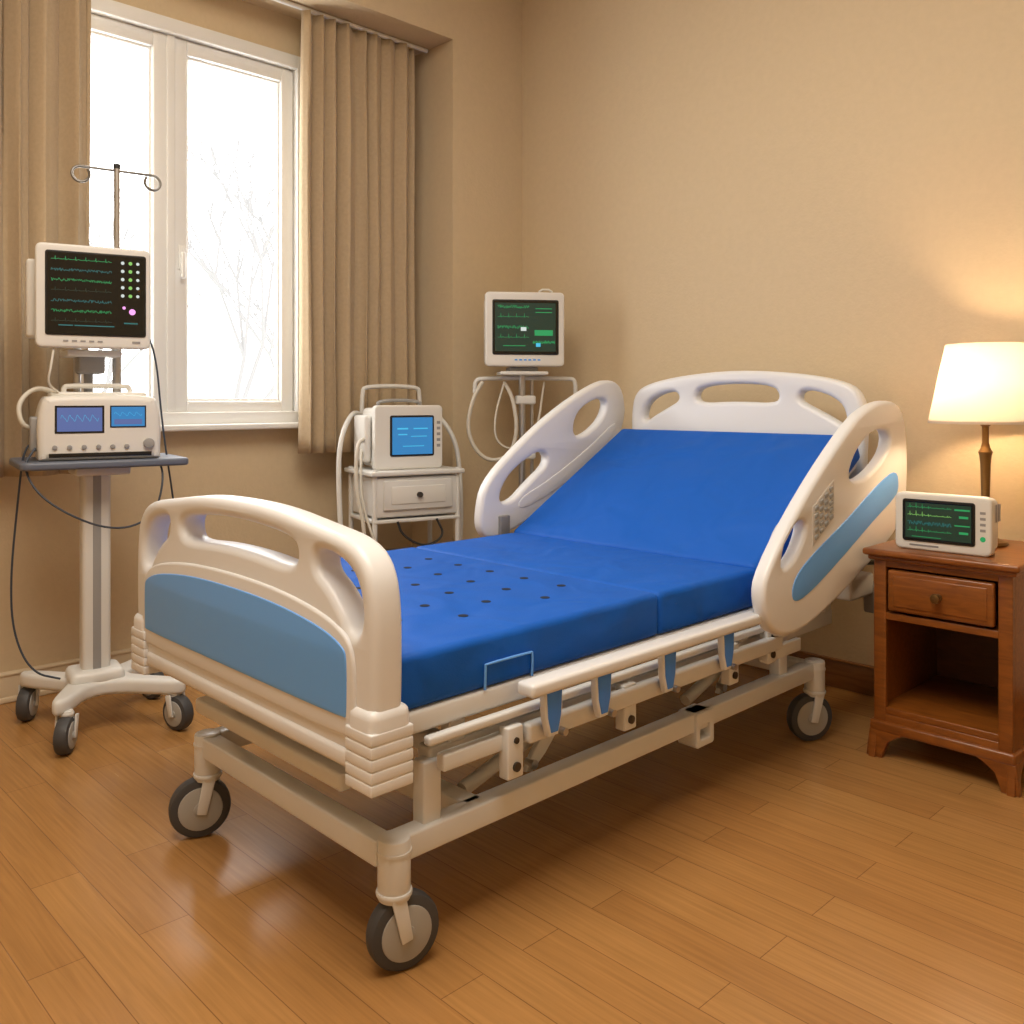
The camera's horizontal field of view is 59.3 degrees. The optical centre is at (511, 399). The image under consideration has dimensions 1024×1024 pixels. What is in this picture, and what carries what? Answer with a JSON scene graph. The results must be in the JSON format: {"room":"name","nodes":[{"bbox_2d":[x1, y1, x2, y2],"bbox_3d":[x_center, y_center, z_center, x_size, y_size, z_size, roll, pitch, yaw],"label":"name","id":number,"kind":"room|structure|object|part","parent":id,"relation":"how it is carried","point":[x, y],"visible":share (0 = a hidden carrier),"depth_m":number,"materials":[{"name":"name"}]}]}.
{"room":"care facility","nodes":[
{"label":"care facility","id":0,"kind":"room"},
{"bbox_2d":[0,0,521,672],"bbox_3d":[-2.111,-0.675,3.820,5.900,3.950,0.580,0,0,-44],"label":"wall","id":1,"kind":"structure","parent":0,"point":[468,209],"depth_m":5.15,"materials":[{"name":"beige paint"}]},
{"bbox_2d":[0,648,131,703],"bbox_3d":[-2.365,1.235,3.680,4.940,0.130,0.026,0,0,-44],"label":"baseboard","id":2,"kind":"structure","parent":1,"relation":"attached to","point":[10,680],"depth_m":3.93,"materials":[{"name":"beige wood"}]},
{"bbox_2d":[91,13,292,411],"bbox_3d":[-1.691,-0.850,4.417,1.395,1.900,0.149,0,0,-44],"label":"window","id":3,"kind":"structure","parent":1,"relation":"in","point":[93,13],"depth_m":4.42,"materials":[{"name":"white paint"}]},
{"bbox_2d":[91,31,150,396],"bbox_3d":[-1.938,-0.850,4.177,0.526,1.720,0.030,0,0,-44],"label":"bead","id":4,"kind":"object","parent":3,"relation":"attached to","point":[93,33],"visible":0.27,"depth_m":4.34,"materials":[{"name":"white paint"}]},
{"bbox_3d":[-1.936,-0.850,4.175,0.666,1.860,0.065,0,0,-44],"label":"sash","id":5,"kind":"part","parent":3,"relation":"part of","materials":[{"name":"white glass"}]},
{"bbox_3d":[-1.680,-0.850,4.406,0.040,1.860,0.060,0,0,-44],"label":"mullion","id":6,"kind":"part","parent":3,"relation":"part of","materials":[{"name":"white plastic"}]},
{"bbox_3d":[-1.609,-0.660,4.405,0.020,0.130,0.018,0,0,-44],"label":"handle","id":7,"kind":"part","parent":3,"relation":"part of","materials":[{"name":"white plastic"}]},
{"bbox_3d":[-1.609,-0.660,4.405,0.020,0.130,0.018,0,0,-44],"label":"lever","id":8,"kind":"part","parent":3,"relation":"part of","materials":[{"name":"white paint"}]},
{"bbox_2d":[187,57,278,400],"bbox_3d":[-1.443,-0.850,4.657,0.526,1.720,0.030,0,0,-44],"label":"bead","id":9,"kind":"object","parent":3,"relation":"attached to","point":[189,59],"visible":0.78,"depth_m":4.82,"materials":[{"name":"white paint"}]},
{"bbox_3d":[-1.442,-0.850,4.655,0.666,1.860,0.065,0,0,-44],"label":"sash","id":10,"kind":"part","parent":3,"relation":"part of","materials":[{"name":"white glass"}]},
{"bbox_2d":[91,0,300,424],"bbox_3d":[-1.655,-0.860,4.381,1.495,1.980,0.050,0,0,-44],"label":"window frame","id":11,"kind":"structure","parent":1,"relation":"attached to","point":[115,10],"depth_m":4.62,"materials":[{"name":"white paint"}]},
{"bbox_2d":[178,245,183,269],"bbox_3d":[-1.626,-0.700,4.422,0.028,0.120,0.012,0,0,-44],"label":"plate","id":12,"kind":"object","parent":11,"relation":"attached to","point":[180,247],"depth_m":4.41,"materials":[{"name":"white plastic"}]},
{"bbox_2d":[161,422,297,431],"bbox_3d":[-1.638,0.135,4.363,1.555,0.030,0.140,0,0,-44],"label":"sill","id":13,"kind":"structure","parent":1,"relation":"attached to","point":[240,426],"depth_m":4.49,"materials":[{"name":"white paint"}]},
{"bbox_2d":[273,0,427,52],"bbox_3d":[-1.582,-2.045,4.223,3.020,0.024,0.024,0,0,-44],"label":"track","id":14,"kind":"object","parent":1,"relation":"attached to","point":[285,2],"visible":1,"depth_m":4.91,"materials":[{"name":"white paint"}]},
{"bbox_2d":[0,0,90,477],"bbox_3d":[-2.168,-0.855,3.648,0.895,2.350,0.122,0,0,-44],"label":"curtain","id":15,"kind":"object","parent":14,"relation":"hanging from","point":[45,45],"visible":0.65,"depth_m":3.80,"materials":[{"name":"fabric"}]},
{"bbox_2d":[298,10,415,453],"bbox_3d":[-0.836,-0.875,4.950,0.741,2.310,0.117,0,0,-44],"label":"curtain","id":16,"kind":"object","parent":14,"relation":"hanging from","point":[357,140],"visible":0.9,"depth_m":4.93,"materials":[{"name":"fabric"}]},
{"bbox_2d":[0,658,1023,1023],"bbox_3d":[-0.186,1.350,1.841,5.900,0.100,6.100,0,0,-44],"label":"floor","id":17,"kind":"structure","parent":0,"point":[760,872],"depth_m":2.38,"materials":[{"name":"laminate"}]},
{"bbox_2d":[9,163,193,754],"bbox_3d":[-1.643,0.155,3.591,0.624,2.290,0.603,0,0,-34],"label":"stand","id":18,"kind":"object","parent":17,"relation":"on","point":[96,674],"visible":0.88,"depth_m":3.54,"materials":[{"name":"white painted metal"},{"name":"grey plastic"},{"name":"rubber"}]},
{"bbox_2d":[25,242,149,349],"bbox_3d":[-1.679,-0.398,3.562,0.432,0.395,0.229,0,0,-30],"label":"patient monitor","id":19,"kind":"object","parent":18,"relation":"attached to","point":[77,296],"visible":1,"depth_m":3.46,"materials":[{"name":"white plastic"}]},
{"bbox_2d":[16,383,160,460],"bbox_3d":[-1.667,0.082,3.544,0.503,0.295,0.285,0,0,-30],"label":"medical monitor","id":20,"kind":"object","parent":18,"relation":"on","point":[65,425],"visible":0.99,"depth_m":3.45,"materials":[{"name":"white plastic"}]},
{"bbox_3d":[-1.638,0.074,3.412,0.170,0.105,0.001,0,0,-30],"label":"screen frame","id":21,"kind":"part","parent":20,"relation":"part of","materials":[{"name":"blue glass"}]},
{"bbox_3d":[-1.652,-0.043,3.585,0.260,0.045,0.019,0,0,-30],"label":"handle","id":22,"kind":"part","parent":20,"relation":"part of","materials":[{"name":"white plastic"}]},
{"bbox_3d":[-1.491,0.064,3.497,0.130,0.085,0.001,0,0,-30],"label":"screen frame","id":23,"kind":"part","parent":20,"relation":"part of","materials":[{"name":"blue glass"}]},
{"bbox_2d":[60,349,121,373],"bbox_3d":[-1.706,-0.151,3.644,0.232,0.092,0.249,0,0,-44],"label":"bracket","id":24,"kind":"object","parent":18,"relation":"on","point":[84,361],"depth_m":3.61,"materials":[{"name":"grey plastic"}]},
{"bbox_2d":[9,453,188,475],"bbox_3d":[-1.651,0.263,3.598,0.654,0.065,0.508,0,0,-44],"label":"tray","id":25,"kind":"object","parent":18,"relation":"on","point":[98,467],"depth_m":3.47,"materials":[{"name":"grey metal"}]},
{"bbox_3d":[-1.659,-0.980,3.779,0.028,0.020,0.028,0,0,-34],"label":"hook knob","id":26,"kind":"part","parent":18,"relation":"part of","materials":[{"name":"black rubber"}]},
{"bbox_2d":[336,384,464,550],"bbox_3d":[-0.568,0.607,4.742,0.718,1.387,0.438,0,0,-30],"label":"trolley","id":27,"kind":"object","parent":17,"relation":"on","point":[428,494],"visible":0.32,"depth_m":4.59,"materials":[{"name":"white metal"}]},
{"bbox_3d":[-0.855,0.770,4.777,0.026,0.840,0.026,0,0,-30],"label":"leg","id":28,"kind":"part","parent":27,"relation":"part of","materials":[{"name":"white metal"}]},
{"bbox_3d":[-0.683,0.770,4.483,0.026,0.840,0.026,0,0,-30],"label":"leg","id":29,"kind":"part","parent":27,"relation":"part of","materials":[{"name":"white metal"}]},
{"bbox_3d":[-0.656,0.132,4.893,0.364,0.437,0.023,0,0,-30],"label":"handle","id":30,"kind":"part","parent":27,"relation":"part of","materials":[{"name":"white"}]},
{"bbox_2d":[354,399,441,469],"bbox_3d":[-0.589,0.175,4.735,0.445,0.364,0.248,0,0,-30],"label":"monitor","id":31,"kind":"object","parent":27,"relation":"on","point":[397,437],"visible":0.98,"depth_m":4.62,"materials":[{"name":"white plastic"}]},
{"bbox_3d":[-0.595,0.015,4.749,0.258,0.044,0.017,0,0,-30],"label":"handle","id":32,"kind":"part","parent":31,"relation":"part of","materials":[{"name":"grey plastic"}]},
{"bbox_2d":[385,546,417,550],"bbox_3d":[-0.553,0.900,4.756,0.340,0.200,0.280,0,0,-30],"label":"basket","id":33,"kind":"object","parent":27,"relation":"on","point":[417,546],"depth_m":4.85,"materials":[{"name":"plastic"}]},
{"bbox_2d":[344,465,464,476],"bbox_3d":[-0.570,0.370,4.746,0.520,0.025,0.400,0,0,-30],"label":"tray","id":34,"kind":"object","parent":27,"relation":"on","point":[366,471],"depth_m":4.61,"materials":[{"name":"white metal"}]},
{"bbox_2d":[350,513,459,523],"bbox_3d":[-0.570,0.610,4.746,0.480,0.018,0.370,0,0,-30],"label":"shelf","id":35,"kind":"object","parent":27,"relation":"attached to","point":[400,518],"depth_m":4.60,"materials":[{"name":"white metal"}]},
{"bbox_3d":[-0.570,0.490,4.746,0.450,0.200,0.360,0,0,-30],"label":"drawer","id":36,"kind":"part","parent":27,"relation":"part of","materials":[{"name":"white metal"}]},
{"bbox_3d":[-0.477,0.480,4.585,0.380,0.150,0.014,0,0,-30],"label":"drawer","id":37,"kind":"part","parent":27,"relation":"part of","materials":[{"name":"white metal"}]},
{"bbox_3d":[-0.473,0.480,4.578,0.300,0.090,0.006,0,0,-30],"label":"drawer panel","id":38,"kind":"part","parent":27,"relation":"part of","materials":[{"name":"white plastic"}]},
{"bbox_3d":[-0.457,0.770,5.009,0.026,0.840,0.026,0,0,-30],"label":"leg","id":39,"kind":"part","parent":27,"relation":"part of","materials":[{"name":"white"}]},
{"bbox_3d":[-0.286,0.770,4.715,0.026,0.840,0.026,0,0,-30],"label":"leg","id":40,"kind":"part","parent":27,"relation":"part of","materials":[{"name":"white metal"}]},
{"bbox_2d":[131,371,906,970],"bbox_3d":[0.167,0.582,3.291,2.593,1.435,1.512,0,0,-44],"label":"hospital bed","id":41,"kind":"object","parent":17,"relation":"on","point":[675,534],"visible":1,"depth_m":2.65,"materials":[{"name":"white plastic"}]},
{"bbox_3d":[-0.204,1.030,3.394,1.960,0.060,0.055,0,0,-44],"label":"rail","id":42,"kind":"part","parent":41,"relation":"part of","materials":[{"name":"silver metal"}]},
{"bbox_3d":[-0.716,0.603,2.429,0.107,0.214,1.102,0,0,-44],"label":"footboard blue panel","id":43,"kind":"part","parent":41,"relation":"part of","materials":[{"name":"blue plastic"}]},
{"bbox_3d":[-0.716,0.552,2.429,0.085,0.571,1.290,0,0,-44],"label":"footboard","id":44,"kind":"part","parent":41,"relation":"part of","materials":[{"name":"white plastic"}]},
{"bbox_3d":[-0.203,0.940,2.153,0.055,0.170,0.045,0,0,-44],"label":"lift post","id":45,"kind":"part","parent":41,"relation":"part of","materials":[{"name":"silver metal"}]},
{"bbox_3d":[-0.146,0.800,2.216,0.050,0.070,0.040,0,0,-44],"label":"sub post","id":46,"kind":"part","parent":41,"relation":"part of","materials":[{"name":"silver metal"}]},
{"bbox_3d":[0.050,0.950,2.531,0.510,0.177,0.040,0,0,-44],"label":"lift arm","id":47,"kind":"part","parent":41,"relation":"part of","materials":[{"name":"silver metal"}]},
{"bbox_3d":[-0.007,0.682,2.277,0.172,0.067,0.009,0,0,-44],"label":"mattress handle","id":48,"kind":"part","parent":41,"relation":"part of","materials":[{"name":"blue"}]},
{"bbox_3d":[0.263,0.307,4.391,0.700,0.376,0.060,0,0,-44],"label":"siderail panel","id":49,"kind":"part","parent":41,"relation":"part of","materials":[{"name":"white plastic"}]},
{"bbox_3d":[0.560,0.744,2.867,2.360,0.055,0.050,0,0,-44],"label":"deck rail","id":50,"kind":"part","parent":41,"relation":"part of","materials":[{"name":"silver metal"}]},
{"bbox_3d":[0.235,0.649,3.360,0.585,0.132,1.210,0,0,-44],"label":"mattress seat","id":51,"kind":"part","parent":41,"relation":"part of","materials":[{"name":"blue fabric"}]},
{"bbox_3d":[0.424,1.030,2.748,1.960,0.060,0.055,0,0,-44],"label":"rail","id":52,"kind":"part","parent":41,"relation":"part of","materials":[{"name":"silver metal"}]},
{"bbox_3d":[0.327,0.800,2.676,0.050,0.070,0.040,0,0,-44],"label":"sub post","id":53,"kind":"part","parent":41,"relation":"part of","materials":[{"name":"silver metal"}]},
{"bbox_3d":[0.521,0.860,2.878,2.050,0.060,0.050,0,0,-44],"label":"sub rail","id":54,"kind":"part","parent":41,"relation":"part of","materials":[{"name":"silver metal"}]},
{"bbox_3d":[0.715,0.410,3.826,0.822,0.531,1.210,0,0,-44],"label":"mattress","id":55,"kind":"part","parent":41,"relation":"part of","materials":[{"name":"blue"}]},
{"bbox_2d":[678,703,713,748],"bbox_3d":[0.596,1.055,2.916,0.100,0.110,0.075,0,0,-44],"label":"socket","id":56,"kind":"object","parent":41,"relation":"attached to","point":[701,714],"depth_m":2.89,"materials":[{"name":"white metal"}]},
{"bbox_3d":[0.749,0.950,3.211,0.461,0.176,0.040,0,0,-44],"label":"lift arm","id":57,"kind":"part","parent":41,"relation":"part of","materials":[{"name":"silver metal"}]},
{"bbox_3d":[0.793,0.800,3.129,0.050,0.070,0.040,0,0,-44],"label":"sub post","id":58,"kind":"part","parent":41,"relation":"part of","materials":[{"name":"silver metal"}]},
{"bbox_3d":[1.052,0.273,4.175,0.070,0.815,1.216,0,0,-44],"label":"headboard","id":59,"kind":"part","parent":41,"relation":"part of","materials":[{"name":"white plastic"}]},
{"bbox_3d":[0.976,0.940,3.300,0.055,0.170,0.045,0,0,-44],"label":"lift post","id":60,"kind":"part","parent":41,"relation":"part of","materials":[{"name":"silver metal"}]},
{"bbox_3d":[1.231,0.800,3.554,0.050,0.070,0.040,0,0,-44],"label":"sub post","id":61,"kind":"part","parent":41,"relation":"part of","materials":[{"name":"metal"}]},
{"bbox_2d":[466,367,577,525],"bbox_3d":[0.072,0.560,4.932,0.552,1.480,0.527,0,0,-43],"label":"pole stand","id":62,"kind":"object","parent":17,"relation":"on","point":[521,374],"visible":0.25,"depth_m":4.93,"materials":[{"name":"white painted metal"},{"name":"white plastic"}]},
{"bbox_3d":[0.055,-0.145,4.949,0.260,0.020,0.200,0,0,-8],"label":"plate","id":63,"kind":"part","parent":62,"relation":"part of","materials":[{"name":"white metal"}]},
{"bbox_2d":[484,289,563,366],"bbox_3d":[0.054,-0.399,4.954,0.430,0.436,0.249,0,0,-8],"label":"patient monitor","id":64,"kind":"object","parent":62,"relation":"on","point":[522,329],"visible":1,"depth_m":4.83,"materials":[{"name":"white plastic"}]},
{"bbox_3d":[0.186,-0.594,4.989,0.082,0.046,0.011,0,0,-8],"label":"handle","id":65,"kind":"part","parent":64,"relation":"part of","materials":[{"name":"white plastic"}]},
{"bbox_3d":[0.075,-0.081,4.952,0.584,0.102,0.023,0,0,-8],"label":"cross rail","id":66,"kind":"part","parent":62,"relation":"part of","materials":[{"name":"white metal"}]},
{"bbox_2d":[862,539,1023,797],"bbox_3d":[1.671,0.920,3.309,0.610,0.760,0.525,0,0,-44],"label":"nightstand","id":67,"kind":"object","parent":17,"relation":"on","point":[949,627],"visible":0.93,"depth_m":3.19,"materials":[{"name":"brown wood"}]},
{"bbox_3d":[1.465,0.686,3.109,0.036,0.034,0.034,0,0,-44],"label":"drawer knob","id":68,"kind":"part","parent":67,"relation":"part of","materials":[{"name":"brown metal"}]},
{"bbox_3d":[1.486,0.686,3.129,0.026,0.112,0.315,0,0,-44],"label":"drawer","id":69,"kind":"part","parent":67,"relation":"part of","materials":[{"name":"brown wood"}]},
{"bbox_3d":[1.499,0.590,3.142,0.030,0.030,0.385,0,0,-44],"label":"rail","id":70,"kind":"part","parent":67,"relation":"part of","materials":[{"name":"brown wood"}]},
{"bbox_3d":[1.599,0.782,3.240,0.310,0.025,0.385,0,0,-44],"label":"rail","id":71,"kind":"part","parent":67,"relation":"part of","materials":[{"name":"brown wood"}]},
{"bbox_3d":[1.491,0.686,3.134,0.032,0.148,0.355,0,0,-44],"label":"drawer","id":72,"kind":"part","parent":67,"relation":"part of","materials":[{"name":"brown wood"}]},
{"bbox_2d":[886,675,997,741],"bbox_3d":[1.682,1.127,3.320,0.538,0.025,0.425,0,0,-44],"label":"shelf","id":73,"kind":"object","parent":67,"relation":"attached to","point":[964,707],"depth_m":3.27,"materials":[{"name":"brown wood"}]},
{"bbox_3d":[1.499,1.170,3.142,0.030,0.060,0.405,0,0,-44],"label":"rail","id":74,"kind":"part","parent":67,"relation":"part of","materials":[{"name":"brown wood"}]},
{"bbox_3d":[1.678,0.572,3.316,0.570,0.020,0.497,0,0,-44],"label":"moulding","id":75,"kind":"part","parent":67,"relation":"part of","materials":[{"name":"brown wood"}]},
{"bbox_3d":[1.680,1.185,3.318,0.564,0.040,0.489,0,0,-44],"label":"moulding","id":76,"kind":"part","parent":67,"relation":"part of","materials":[{"name":"brown wood"}]},
{"bbox_2d":[896,491,1000,556],"bbox_3d":[1.571,0.437,3.236,0.325,0.205,0.163,0,0,44],"label":"patient monitor","id":77,"kind":"object","parent":67,"relation":"on","point":[947,523],"visible":1,"depth_m":3.17,"materials":[{"name":"white plastic"}]},
{"bbox_2d":[928,342,1023,546],"bbox_3d":[1.773,0.166,3.370,0.394,0.748,0.394,0,0,-44],"label":"table lamp","id":78,"kind":"object","parent":67,"relation":"on","point":[980,383],"visible":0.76,"depth_m":3.24,"materials":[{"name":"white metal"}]},
{"bbox_3d":[1.773,-0.062,3.370,0.390,0.293,0.390,0,0,-44],"label":"lamp shade","id":79,"kind":"part","parent":78,"relation":"part of","materials":[{"name":"fabric"}]},
{"bbox_3d":[1.773,0.083,3.370,0.394,0.010,0.394,0,0,-44],"label":"shade trim","id":80,"kind":"part","parent":78,"relation":"part of","materials":[{"name":"fabric"}]},
{"bbox_2d":[522,0,1023,665],"bbox_3d":[1.927,-0.675,3.756,0.200,3.950,5.900,0,0,-44],"label":"wall","id":81,"kind":"structure","parent":0,"point":[834,189],"depth_m":4.26,"materials":[{"name":"beige paint"}]},
{"bbox_2d":[740,650,873,696],"bbox_3d":[1.908,1.234,3.613,0.026,0.131,5.320,0,0,-44],"label":"baseboard","id":82,"kind":"structure","parent":81,"relation":"attached to","point":[847,675],"depth_m":4.03,"materials":[{"name":"brown wood"}]},
{"label":"outside","id":83,"kind":"structure","parent":0,"visible":0},
{"bbox_2d":[89,111,274,397],"bbox_3d":[-3.252,-0.380,10.046,2.471,5.370,5.866,0,0,38],"label":"bare tree","id":84,"kind":"object","parent":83,"point":[248,202],"visible":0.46,"depth_m":9.73,"materials":[{"name":"grey plant"}]}
]}

